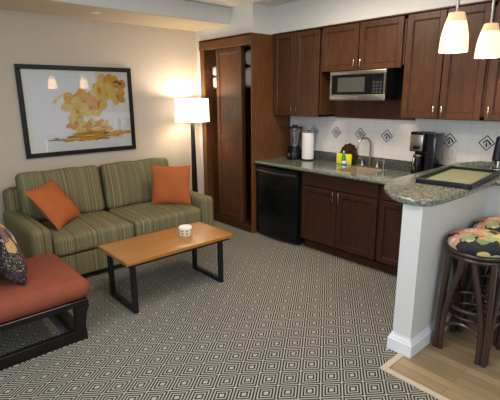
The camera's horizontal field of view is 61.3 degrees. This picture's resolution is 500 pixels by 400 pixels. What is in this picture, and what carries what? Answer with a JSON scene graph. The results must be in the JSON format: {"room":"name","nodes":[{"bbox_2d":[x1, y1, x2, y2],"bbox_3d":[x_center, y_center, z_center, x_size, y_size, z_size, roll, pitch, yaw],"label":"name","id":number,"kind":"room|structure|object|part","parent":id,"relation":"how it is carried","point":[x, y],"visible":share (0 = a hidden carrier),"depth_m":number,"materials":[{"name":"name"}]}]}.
{"room":"hotel room","nodes":[
{"label":"hotel room","id":0,"kind":"room"},
{"bbox_2d":[0,10,201,225],"bbox_3d":[-2.474,-0.726,4.436,4.660,2.720,0.120,-12,18,-40],"label":"wall","id":1,"kind":"structure","parent":0,"point":[162,62],"depth_m":4.93,"materials":[{"name":"paint"}]},
{"bbox_2d":[14,64,135,158],"bbox_3d":[-1.909,-1.010,4.779,1.260,0.965,0.033,-12,18,-40],"label":"framed picture","id":2,"kind":"object","parent":1,"relation":"attached to","point":[65,110],"visible":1,"depth_m":4.72,"materials":[{"name":"black wood"}]},
{"bbox_2d":[28,76,125,146],"bbox_3d":[-1.907,-1.008,4.782,1.025,0.730,0.002,-12,18,-40],"label":"print","id":3,"kind":"object","parent":2,"relation":"attached to","point":[66,111],"depth_m":4.75},
{"bbox_2d":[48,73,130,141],"bbox_3d":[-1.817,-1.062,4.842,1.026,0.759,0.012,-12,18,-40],"label":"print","id":4,"kind":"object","parent":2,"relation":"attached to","point":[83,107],"depth_m":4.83,"materials":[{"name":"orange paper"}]},
{"bbox_2d":[0,0,229,31],"bbox_3d":[-2.211,-1.795,3.844,4.640,0.006,0.718,-12,18,-40],"label":"soffit","id":5,"kind":"object","parent":1,"relation":"attached to","point":[46,7],"depth_m":4.40,"materials":[{"name":"beige paint"}]},
{"bbox_2d":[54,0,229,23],"bbox_3d":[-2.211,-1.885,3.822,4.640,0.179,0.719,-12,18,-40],"label":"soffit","id":6,"kind":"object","parent":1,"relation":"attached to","point":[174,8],"depth_m":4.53,"materials":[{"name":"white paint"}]},
{"bbox_2d":[196,3,274,193],"bbox_3d":[-0.089,-1.049,5.686,0.660,2.720,1.124,-12,18,-40],"label":"wall","id":7,"kind":"structure","parent":0,"point":[251,17],"depth_m":4.97,"materials":[{"name":"white paint"}]},
{"bbox_2d":[274,28,335,116],"bbox_3d":[0.638,-1.466,4.962,0.367,0.932,0.730,-12,18,-40],"label":"upper cabinet","id":8,"kind":"object","parent":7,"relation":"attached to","point":[301,88],"visible":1,"depth_m":4.82,"materials":[{"name":"brown wood"}]},
{"bbox_3d":[0.411,-1.474,4.999,0.020,0.924,0.340,-12,18,-40],"label":"door","id":9,"kind":"part","parent":8,"relation":"part of","materials":[{"name":"brown wood"}]},
{"bbox_3d":[0.643,-1.413,4.745,0.020,0.924,0.340,-12,18,-40],"label":"door","id":10,"kind":"part","parent":8,"relation":"part of","materials":[{"name":"brown wood"}]},
{"bbox_2d":[184,0,298,7],"bbox_3d":[-0.166,-1.601,2.114,5.400,0.060,6.250,-12,18,-40],"label":"ceiling","id":11,"kind":"structure","parent":0,"point":[222,3],"depth_m":4.73,"materials":[{"name":"paint"}]},
{"bbox_2d":[438,0,468,52],"bbox_3d":[1.221,-1.265,2.453,0.162,0.769,0.162,-12,18,-40],"label":"pendant lamp","id":12,"kind":"object","parent":11,"relation":"hanging from","point":[454,38],"visible":1,"depth_m":2.47,"materials":[{"name":"white glass"}]},
{"bbox_3d":[1.223,-0.974,2.524,0.162,0.170,0.162,-12,18,-40],"label":"lamp shade","id":13,"kind":"part","parent":12,"relation":"part of","materials":[{"name":"white glass"}]},
{"bbox_3d":[1.221,-1.362,2.429,0.018,0.532,0.017,-12,18,-40],"label":"stem","id":14,"kind":"part","parent":12,"relation":"part of","materials":[{"name":"metal"}]},
{"bbox_2d":[474,0,499,58],"bbox_3d":[1.649,-1.365,2.848,0.162,0.769,0.162,-12,18,-40],"label":"pendant lamp","id":15,"kind":"object","parent":11,"relation":"hanging from","point":[488,43],"visible":1,"depth_m":2.86,"materials":[{"name":"white glass"}]},
{"bbox_3d":[1.651,-1.074,2.919,0.162,0.170,0.162,-12,18,-40],"label":"lamp shade","id":16,"kind":"part","parent":15,"relation":"part of","materials":[{"name":"white glass"}]},
{"bbox_3d":[1.648,-1.462,2.824,0.018,0.532,0.017,-12,18,-40],"label":"stem","id":17,"kind":"part","parent":15,"relation":"part of","materials":[{"name":"metal"}]},
{"bbox_2d":[0,220,499,399],"bbox_3d":[-0.149,1.093,2.777,5.400,0.051,6.250,-12,18,-40],"label":"floor","id":18,"kind":"structure","parent":0,"point":[286,320],"depth_m":3.02,"materials":[{"name":"carpet"}]},
{"bbox_2d":[0,254,89,370],"bbox_3d":[-1.722,0.585,2.980,0.918,0.860,0.785,-12,18,-40],"label":"lounge chair","id":19,"kind":"object","parent":18,"relation":"on","point":[53,287],"visible":0.92,"depth_m":2.88,"materials":[{"name":"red fabric"}]},
{"bbox_2d":[0,223,27,285],"bbox_3d":[-1.709,0.340,2.910,0.254,0.453,0.459,-12,18,-40],"label":"throw pillow","id":20,"kind":"object","parent":19,"relation":"on","point":[13,265],"visible":1,"depth_m":2.79,"materials":[{"name":"fabric"}]},
{"bbox_3d":[-1.509,1.029,2.800,0.700,0.082,0.045,-12,18,-40],"label":"floor rail","id":21,"kind":"part","parent":19,"relation":"part of","materials":[{"name":"black wood"}]},
{"bbox_3d":[-1.471,0.784,2.776,0.805,0.044,0.045,-12,18,-40],"label":"seat rail","id":22,"kind":"part","parent":19,"relation":"part of","materials":[{"name":"black wood"}]},
{"bbox_3d":[-1.655,0.621,3.051,0.738,0.197,0.785,-12,18,-40],"label":"seat","id":23,"kind":"part","parent":19,"relation":"part of","materials":[{"name":"orange fabric"}]},
{"bbox_3d":[-1.454,0.911,3.301,0.065,0.070,0.644,-12,18,-40],"label":"cross rail","id":24,"kind":"part","parent":19,"relation":"part of","materials":[{"name":"black wood"}]},
{"bbox_3d":[-1.214,0.877,3.034,0.130,0.262,0.049,-12,18,-40],"label":"leg","id":25,"kind":"part","parent":19,"relation":"part of","materials":[{"name":"black wood"}]},
{"bbox_2d":[2,158,213,274],"bbox_3d":[-1.502,0.116,4.636,1.965,0.978,1.090,-12,18,-40],"label":"sofa","id":26,"kind":"object","parent":18,"relation":"on","point":[113,201],"visible":0.74,"depth_m":4.36,"materials":[{"name":"fabric"}]},
{"bbox_3d":[-2.144,0.429,4.075,0.180,0.541,1.020,-12,18,-40],"label":"arm","id":27,"kind":"part","parent":26,"relation":"part of","materials":[{"name":"fabric"}]},
{"bbox_2d":[25,180,80,229],"bbox_3d":[-1.908,0.038,4.121,0.290,0.401,0.483,1,14,5],"label":"throw pillow","id":28,"kind":"object","parent":26,"relation":"on","point":[50,200],"visible":1,"depth_m":4.01,"materials":[{"name":"orange fabric"}]},
{"bbox_3d":[-1.792,0.076,4.966,1.900,0.700,0.210,-12,18,-40],"label":"frame","id":29,"kind":"part","parent":26,"relation":"part of","materials":[{"name":"fabric"}]},
{"bbox_2d":[15,165,104,221],"bbox_3d":[-2.001,-0.071,4.497,0.841,0.538,0.329,-12,18,-40],"label":"cushion","id":30,"kind":"object","parent":26,"relation":"on","point":[84,186],"depth_m":4.43,"materials":[{"name":"fabric"}]},
{"bbox_2d":[39,211,134,256],"bbox_3d":[-1.683,0.314,4.266,0.788,0.226,0.719,-12,18,-40],"label":"seat cushion","id":31,"kind":"object","parent":26,"relation":"on","point":[81,236],"depth_m":4.05,"materials":[{"name":"fabric"}]},
{"bbox_2d":[98,158,168,208],"bbox_3d":[-1.353,-0.215,5.057,0.865,0.539,0.329,-12,18,-40],"label":"cushion","id":32,"kind":"object","parent":26,"relation":"on","point":[123,183],"depth_m":4.84,"materials":[{"name":"fabric"}]},
{"bbox_2d":[108,201,200,235],"bbox_3d":[-1.078,0.184,4.788,0.822,0.226,0.719,-12,18,-40],"label":"seat cushion","id":33,"kind":"object","parent":26,"relation":"on","point":[146,217],"depth_m":4.59,"materials":[{"name":"fabric"}]},
{"bbox_2d":[150,165,190,204],"bbox_3d":[-0.905,-0.169,4.829,0.469,0.467,0.146,-2,14,-5],"label":"throw pillow","id":34,"kind":"object","parent":26,"relation":"on","point":[170,185],"visible":1,"depth_m":4.78,"materials":[{"name":"orange fabric"}]},
{"bbox_3d":[-0.805,0.136,5.230,0.165,0.541,1.020,-12,18,-40],"label":"arm","id":35,"kind":"part","parent":26,"relation":"part of","materials":[{"name":"fabric"}]},
{"bbox_2d":[98,222,233,313],"bbox_3d":[-0.729,0.577,3.825,1.063,0.460,0.552,-12,18,-40],"label":"coffee table","id":36,"kind":"object","parent":18,"relation":"on","point":[132,252],"visible":0.98,"depth_m":3.66,"materials":[{"name":"brown wood"}]},
{"bbox_2d":[179,224,191,236],"bbox_3d":[-0.592,0.282,3.877,0.124,0.085,0.124,-12,18,-40],"label":"candle tin","id":37,"kind":"object","parent":36,"relation":"on","point":[185,230],"visible":1,"depth_m":3.83,"materials":[{"name":"white ceramic"}]},
{"bbox_3d":[-0.593,0.249,3.869,0.124,0.018,0.124,-12,18,-40],"label":"lid","id":38,"kind":"part","parent":37,"relation":"part of","materials":[{"name":"white paper"}]},
{"bbox_2d":[174,98,209,191],"bbox_3d":[-0.742,-0.484,5.593,0.444,1.675,0.444,-12,18,-40],"label":"floor lamp","id":39,"kind":"object","parent":18,"relation":"on","point":[187,110],"visible":0.69,"depth_m":5.28,"materials":[{"name":"white fabric"}]},
{"bbox_3d":[-0.746,-1.156,5.428,0.444,0.290,0.444,-12,18,-40],"label":"lamp shade","id":40,"kind":"part","parent":39,"relation":"part of","materials":[{"name":"beige fabric"}]},
{"bbox_2d":[199,32,289,232],"bbox_3d":[-0.068,-0.886,5.681,0.685,2.405,1.040,-12,18,-40],"label":"wardrobe","id":41,"kind":"object","parent":18,"relation":"on","point":[243,128],"visible":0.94,"depth_m":5.43,"materials":[{"name":"brown wood"}]},
{"bbox_3d":[-0.400,-0.973,6.053,0.673,2.400,0.020,-12,18,-40],"label":"panel","id":42,"kind":"part","parent":41,"relation":"part of","materials":[{"name":"brown wood"}]},
{"bbox_2d":[213,77,216,86],"bbox_3d":[-0.286,-1.600,5.725,0.325,0.156,0.315,-12,18,-40],"label":"folded towel","id":43,"kind":"object","parent":41,"relation":"on","point":[214,78],"visible":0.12,"depth_m":5.70,"materials":[{"name":"white fabric"}]},
{"bbox_3d":[-0.260,-0.825,5.512,0.028,2.195,0.500,-12,18,-40],"label":"door","id":44,"kind":"part","parent":41,"relation":"part of","materials":[{"name":"brown wood"}]},
{"bbox_3d":[-0.211,-0.836,5.554,0.028,2.195,0.440,-12,18,-40],"label":"door","id":45,"kind":"part","parent":41,"relation":"part of","materials":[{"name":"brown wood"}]},
{"bbox_2d":[245,67,250,85],"bbox_3d":[0.156,-1.549,5.306,0.392,0.268,0.372,-12,18,-40],"label":"bag","id":46,"kind":"object","parent":41,"relation":"on","point":[248,69],"visible":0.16,"depth_m":5.23,"materials":[{"name":"plastic"}]},
{"bbox_2d":[245,50,250,64],"bbox_3d":[0.155,-1.776,5.250,0.372,0.204,0.372,-12,18,-40],"label":"bag","id":47,"kind":"object","parent":46,"relation":"on","point":[248,52],"visible":0.19,"depth_m":5.19,"materials":[{"name":"plastic"}]},
{"bbox_3d":[0.271,-0.796,5.320,0.673,2.400,0.020,-12,18,-40],"label":"panel","id":48,"kind":"part","parent":41,"relation":"part of","materials":[{"name":"brown wood"}]},
{"bbox_2d":[256,165,303,244],"bbox_3d":[0.500,0.016,5.205,0.648,0.875,0.690,-12,18,-40],"label":"mini fridge","id":49,"kind":"object","parent":18,"relation":"on","point":[278,190],"visible":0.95,"depth_m":4.95,"materials":[{"name":"black plastic"}]},
{"bbox_3d":[0.280,-0.313,4.924,0.064,0.026,0.655,-12,18,-40],"label":"handle","id":50,"kind":"part","parent":49,"relation":"part of","materials":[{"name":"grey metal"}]},
{"bbox_2d":[301,172,380,269],"bbox_3d":[1.113,0.147,4.619,0.627,0.893,0.978,-12,18,-40],"label":"base cabinet","id":51,"kind":"object","parent":18,"relation":"on","point":[340,216],"visible":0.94,"depth_m":4.39,"materials":[{"name":"brown wood"}]},
{"bbox_3d":[0.748,0.169,4.622,0.020,0.617,0.476,-12,18,-40],"label":"door","id":52,"kind":"part","parent":51,"relation":"part of","materials":[{"name":"brown wood"}]},
{"bbox_2d":[254,156,410,184],"bbox_3d":[1.020,-0.328,4.590,0.651,0.040,2.186,-12,18,-40],"label":"countertop","id":53,"kind":"structure","parent":51,"relation":"on","point":[317,166],"depth_m":4.56,"materials":[{"name":"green stone"}]},
{"bbox_2d":[287,125,302,159],"bbox_3d":[0.541,-0.716,5.210,0.235,0.420,0.206,-12,18,-40],"label":"blender","id":54,"kind":"object","parent":53,"relation":"on","point":[294,152],"visible":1,"depth_m":5.18,"materials":[{"name":"plastic"}]},
{"bbox_3d":[0.553,-0.594,5.259,0.194,0.160,0.194,-12,18,-40],"label":"motor","id":55,"kind":"part","parent":54,"relation":"part of","materials":[{"name":"black plastic"}]},
{"bbox_3d":[0.551,-0.905,5.182,0.194,0.038,0.194,-12,18,-40],"label":"lid","id":56,"kind":"part","parent":54,"relation":"part of","materials":[{"name":"black plastic"}]},
{"bbox_2d":[287,128,302,145],"bbox_3d":[0.540,-0.774,5.194,0.233,0.220,0.204,-12,18,-40],"label":"jar","id":57,"kind":"object","parent":54,"relation":"on","point":[288,129],"depth_m":5.18,"materials":[{"name":"clear glass"}]},
{"bbox_2d":[301,130,313,160],"bbox_3d":[0.706,-0.670,5.140,0.156,0.364,0.156,-12,18,-40],"label":"paper towel holder","id":58,"kind":"object","parent":53,"relation":"on","point":[307,137],"visible":1,"depth_m":5.09,"materials":[{"name":"white paper"}]},
{"bbox_2d":[341,151,344,162],"bbox_3d":[1.060,-0.478,4.779,0.044,0.158,0.043,-12,18,-40],"label":"soap bottle","id":59,"kind":"object","parent":53,"relation":"on","point":[343,154],"visible":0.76,"depth_m":4.76,"materials":[{"name":"green plastic"}]},
{"bbox_2d":[336,153,351,164],"bbox_3d":[1.078,-0.471,4.832,0.023,0.119,0.200,-12,18,-40],"label":"sponge","id":60,"kind":"object","parent":53,"relation":"on","point":[348,157],"visible":0.89,"depth_m":4.80,"materials":[{"name":"yellow"}]},
{"bbox_2d":[341,161,346,166],"bbox_3d":[1.032,-0.393,4.630,0.058,0.065,0.058,-12,18,-40],"label":"cup","id":61,"kind":"object","parent":53,"relation":"on","point":[344,163],"visible":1,"depth_m":4.61,"materials":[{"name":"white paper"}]},
{"bbox_2d":[340,143,357,162],"bbox_3d":[1.129,-0.530,4.831,0.049,0.241,0.242,-12,18,-40],"label":"wooden trivet","id":62,"kind":"object","parent":53,"relation":"on","point":[349,148],"visible":0.63,"depth_m":4.80,"materials":[{"name":"brown wood"}]},
{"bbox_2d":[337,166,387,174],"bbox_3d":[1.177,-0.227,4.466,0.382,0.182,0.392,-12,18,-40],"label":"sink","id":63,"kind":"object","parent":53,"relation":"in","point":[355,169],"visible":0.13,"depth_m":4.61,"materials":[{"name":"ceramic"}]},
{"bbox_2d":[357,137,381,168],"bbox_3d":[1.261,-0.512,4.556,0.186,0.330,0.302,-12,18,-40],"label":"kitchen faucet","id":64,"kind":"object","parent":53,"relation":"on","point":[368,139],"visible":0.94,"depth_m":4.58,"materials":[{"name":"metal"}]},
{"bbox_3d":[1.236,-0.523,4.572,0.182,0.316,0.021,-5,15,-19],"label":"spout","id":65,"kind":"part","parent":64,"relation":"part of","materials":[{"name":"metal"}]},
{"bbox_3d":[1.312,-0.370,4.638,0.050,0.014,0.280,-12,18,-40],"label":"plate","id":66,"kind":"part","parent":64,"relation":"part of","materials":[{"name":"metal"}]},
{"bbox_2d":[301,149,445,170],"bbox_3d":[1.253,-0.450,4.775,0.024,0.104,2.186,-12,18,-40],"label":"granite upstand","id":67,"kind":"object","parent":53,"relation":"on","point":[403,165],"visible":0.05,"depth_m":4.64,"materials":[{"name":"grey stone"}]},
{"bbox_2d":[378,159,385,174],"bbox_3d":[1.295,-0.325,4.157,0.040,0.155,0.089,-12,18,-40],"label":"soap dispenser","id":68,"kind":"object","parent":53,"relation":"on","point":[384,160],"visible":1,"depth_m":4.13,"materials":[{"name":"metal"}]},
{"bbox_2d":[409,131,444,174],"bbox_3d":[1.640,-0.419,3.948,0.263,0.434,0.230,-12,18,-40],"label":"coffee maker","id":69,"kind":"object","parent":53,"relation":"on","point":[428,146],"visible":0.8,"depth_m":3.88,"materials":[{"name":"black plastic"}]},
{"bbox_3d":[1.535,-0.527,3.892,0.006,0.145,0.119,-12,18,-40],"label":"panel","id":70,"kind":"part","parent":69,"relation":"part of","materials":[{"name":"metal"}]},
{"bbox_3d":[1.713,-0.408,3.924,0.190,0.424,0.094,-12,18,-40],"label":"water tank","id":71,"kind":"part","parent":69,"relation":"part of","materials":[{"name":"black plastic"}]},
{"bbox_3d":[0.905,-0.165,4.355,0.020,0.138,0.956,-12,18,-40],"label":"drawer","id":72,"kind":"part","parent":51,"relation":"part of","materials":[{"name":"brown wood"}]},
{"bbox_3d":[1.068,0.253,4.272,0.020,0.617,0.472,-12,18,-40],"label":"door","id":73,"kind":"part","parent":51,"relation":"part of","materials":[{"name":"brown wood"}]},
{"bbox_2d":[376,184,402,275],"bbox_3d":[1.639,0.285,4.045,0.627,0.893,0.596,-12,18,-40],"label":"base cabinet","id":74,"kind":"object","parent":18,"relation":"on","point":[390,213],"visible":0.3,"depth_m":4.00,"materials":[{"name":"brown wood"}]},
{"bbox_3d":[1.432,-0.027,3.780,0.020,0.138,0.575,-12,18,-40],"label":"drawer","id":75,"kind":"part","parent":74,"relation":"part of","materials":[{"name":"brown wood"}]},
{"bbox_2d":[379,353,449,399],"bbox_3d":[1.726,1.293,1.908,0.245,0.056,2.425,-12,18,-40],"label":"trim","id":76,"kind":"structure","parent":18,"relation":"on","point":[385,367],"depth_m":2.61,"materials":[{"name":"beige light wood"}]},
{"bbox_2d":[432,228,499,367],"bbox_3d":[1.510,0.613,2.835,0.410,0.837,0.410,-12,18,-40],"label":"bar stool","id":77,"kind":"object","parent":18,"relation":"on","point":[478,247],"visible":1,"depth_m":2.71,"materials":[{"name":"wood"}]},
{"bbox_3d":[1.328,0.682,2.863,0.118,0.692,0.237,0,14,3],"label":"leg","id":78,"kind":"part","parent":77,"relation":"part of","materials":[{"name":"wood"}]},
{"bbox_3d":[1.521,0.640,3.030,0.238,0.692,0.118,0,14,3],"label":"leg","id":79,"kind":"part","parent":77,"relation":"part of","materials":[{"name":"wood"}]},
{"bbox_3d":[1.508,0.335,2.767,0.410,0.062,0.410,-12,18,-40],"label":"seat frame","id":80,"kind":"part","parent":77,"relation":"part of","materials":[{"name":"wicker"}]},
{"bbox_2d":[447,228,499,257],"bbox_3d":[1.508,0.261,2.748,0.410,0.111,0.410,-12,18,-40],"label":"seat cushion","id":81,"kind":"object","parent":77,"relation":"on","point":[464,242],"depth_m":2.65,"materials":[{"name":"fabric"}]},
{"bbox_3d":[1.503,0.718,2.714,0.178,0.692,0.179,-12,18,-40],"label":"leg","id":82,"kind":"part","parent":77,"relation":"part of","materials":[{"name":"wood"}]},
{"bbox_3d":[1.694,0.685,2.842,0.118,0.692,0.238,0,14,3],"label":"leg","id":83,"kind":"part","parent":77,"relation":"part of","materials":[{"name":"wood"}]},
{"bbox_2d":[463,216,499,324],"bbox_3d":[1.820,0.545,3.103,0.410,0.837,0.410,-12,18,-40],"label":"bar stool","id":84,"kind":"object","parent":18,"relation":"on","point":[490,223],"visible":0.25,"depth_m":3.09,"materials":[{"name":"wood"}]},
{"bbox_3d":[1.638,0.614,3.131,0.118,0.692,0.237,0,14,3],"label":"leg","id":85,"kind":"part","parent":84,"relation":"part of","materials":[{"name":"wood"}]},
{"bbox_3d":[1.831,0.572,3.298,0.238,0.692,0.118,0,14,3],"label":"leg","id":86,"kind":"part","parent":84,"relation":"part of","materials":[{"name":"wood"}]},
{"bbox_2d":[472,216,499,231],"bbox_3d":[1.818,0.193,3.016,0.410,0.111,0.410,-12,18,-40],"label":"seat cushion","id":87,"kind":"object","parent":84,"relation":"on","point":[490,223],"depth_m":2.99,"materials":[{"name":"fabric"}]},
{"bbox_2d":[273,0,499,34],"bbox_3d":[2.062,-1.712,3.273,0.340,0.306,5.010,-12,18,-40],"label":"wall","id":88,"kind":"structure","parent":0,"point":[301,14],"depth_m":4.30,"materials":[{"name":"white paint"}]},
{"bbox_2d":[393,185,499,338],"bbox_3d":[1.910,0.557,2.636,1.170,1.035,1.495,-12,18,-40],"label":"wall","id":89,"kind":"structure","parent":0,"point":[425,230],"depth_m":2.81,"materials":[{"name":"white paint"}]},
{"bbox_2d":[387,295,486,358],"bbox_3d":[1.852,1.008,2.707,1.072,0.125,1.518,-12,18,-40],"label":"baseboard","id":90,"kind":"structure","parent":89,"relation":"attached to","point":[398,343],"depth_m":2.87,"materials":[{"name":"white paint"}]},
{"bbox_2d":[384,163,499,206],"bbox_3d":[1.940,-0.034,2.773,1.663,0.043,1.860,-12,18,-40],"label":"countertop","id":91,"kind":"structure","parent":89,"relation":"on","point":[404,189],"depth_m":2.84,"materials":[{"name":"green stone"}]},
{"bbox_2d":[415,166,499,189],"bbox_3d":[1.593,-0.180,3.205,0.380,0.036,0.740,12,19,41],"label":"serving tray","id":92,"kind":"object","parent":91,"relation":"on","point":[468,178],"visible":1,"depth_m":3.17,"materials":[{"name":"dark wood"},{"name":"beige woven fabric"}]},
{"bbox_2d":[462,161,491,166],"bbox_3d":[2.130,-0.320,3.752,0.023,0.039,0.530,-12,18,-40],"label":"granite upstand","id":93,"kind":"object","parent":91,"relation":"on","point":[482,163],"visible":0.75,"depth_m":3.80,"materials":[{"name":"grey stone"}]},
{"bbox_2d":[489,136,499,169],"bbox_3d":[2.097,-0.399,3.566,0.100,0.281,0.100,-12,18,-40],"label":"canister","id":94,"kind":"object","parent":91,"relation":"on","point":[495,165],"visible":0.98,"depth_m":3.55,"materials":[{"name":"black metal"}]},
{"bbox_3d":[1.860,-0.674,4.112,0.100,2.720,6.134,-12,18,-40],"label":"wall","id":95,"kind":"structure","parent":0,"visible":0},
{"bbox_2d":[322,15,407,72],"bbox_3d":[1.202,-1.550,4.288,0.367,0.455,0.961,-12,18,-40],"label":"upper cabinet","id":96,"kind":"object","parent":95,"relation":"attached to","point":[381,43],"visible":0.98,"depth_m":4.15,"materials":[{"name":"brown wood"}]},
{"bbox_3d":[0.933,-1.568,4.370,0.020,0.447,0.455,-12,18,-40],"label":"door","id":97,"kind":"part","parent":96,"relation":"part of","materials":[{"name":"brown wood"}]},
{"bbox_2d":[330,69,403,100],"bbox_3d":[1.192,-1.165,4.302,0.383,0.286,0.646,-12,18,-40],"label":"microwave","id":98,"kind":"object","parent":96,"relation":"attached to","point":[377,84],"visible":0.99,"depth_m":4.11,"materials":[{"name":"silver metal"}]},
{"bbox_3d":[1.017,-1.158,4.235,0.021,0.190,0.464,-12,18,-40],"label":"door","id":99,"kind":"part","parent":98,"relation":"part of","materials":[{"name":"black glass"}]},
{"bbox_3d":[1.217,-1.106,4.016,0.021,0.190,0.135,-12,18,-40],"label":"control panel","id":100,"kind":"part","parent":98,"relation":"part of","materials":[{"name":"black plastic"}]},
{"bbox_3d":[1.246,-1.486,4.028,0.020,0.447,0.463,-12,18,-40],"label":"door","id":101,"kind":"part","parent":96,"relation":"part of","materials":[{"name":"brown wood"}]},
{"bbox_2d":[335,100,415,119],"bbox_3d":[1.321,-1.114,4.502,0.040,0.485,0.961,-12,18,-40],"label":"panel","id":102,"kind":"object","parent":95,"relation":"attached to","point":[367,109],"visible":0.36,"depth_m":4.54,"materials":[{"name":"brown wood"}]},
{"bbox_2d":[290,116,499,164],"bbox_3d":[1.428,-0.681,4.524,0.010,0.459,2.710,-12,18,-40],"label":"tile backsplash","id":103,"kind":"structure","parent":95,"relation":"attached to","point":[473,141],"depth_m":4.43,"materials":[{"name":"tile"}]},
{"bbox_2d":[318,141,323,150],"bbox_3d":[0.869,-0.660,5.167,0.009,0.114,0.076,-12,18,-40],"label":"outlet","id":104,"kind":"object","parent":103,"relation":"attached to","point":[321,144],"visible":1,"depth_m":5.16,"materials":[{"name":"beige plastic"}]},
{"bbox_2d":[447,148,456,160],"bbox_3d":[1.919,-0.432,4.008,0.009,0.114,0.076,-12,18,-40],"label":"outlet","id":105,"kind":"object","parent":103,"relation":"attached to","point":[452,152],"visible":1,"depth_m":4.00,"materials":[{"name":"beige plastic"}]},
{"bbox_2d":[400,1,496,120],"bbox_3d":[1.768,-1.181,3.725,0.367,0.910,0.728,-12,18,-40],"label":"upper cabinet","id":106,"kind":"object","parent":95,"relation":"attached to","point":[447,86],"visible":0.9,"depth_m":3.64,"materials":[{"name":"brown wood"}]},
{"bbox_3d":[1.543,-1.188,3.760,0.020,0.902,0.345,-12,18,-40],"label":"door","id":107,"kind":"part","parent":106,"relation":"part of","materials":[{"name":"brown wood"}]},
{"bbox_3d":[1.779,-1.126,3.502,0.020,0.902,0.345,-12,18,-40],"label":"door","id":108,"kind":"part","parent":106,"relation":"part of","materials":[{"name":"brown wood"}]},
{"bbox_2d":[482,1,499,120],"bbox_3d":[2.261,-1.051,3.186,0.367,0.910,0.748,-12,18,-40],"label":"upper cabinet","id":109,"kind":"object","parent":95,"relation":"attached to","point":[491,112],"visible":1,"depth_m":3.37,"materials":[{"name":"brown wood"}]},
{"bbox_2d":[273,0,497,34],"bbox_3d":[1.334,-1.688,3.859,0.022,0.012,3.180,-12,18,-40],"label":"trim","id":110,"kind":"structure","parent":109,"relation":"attached to","point":[472,3],"depth_m":3.88,"materials":[{"name":"brown wood"}]}
]}

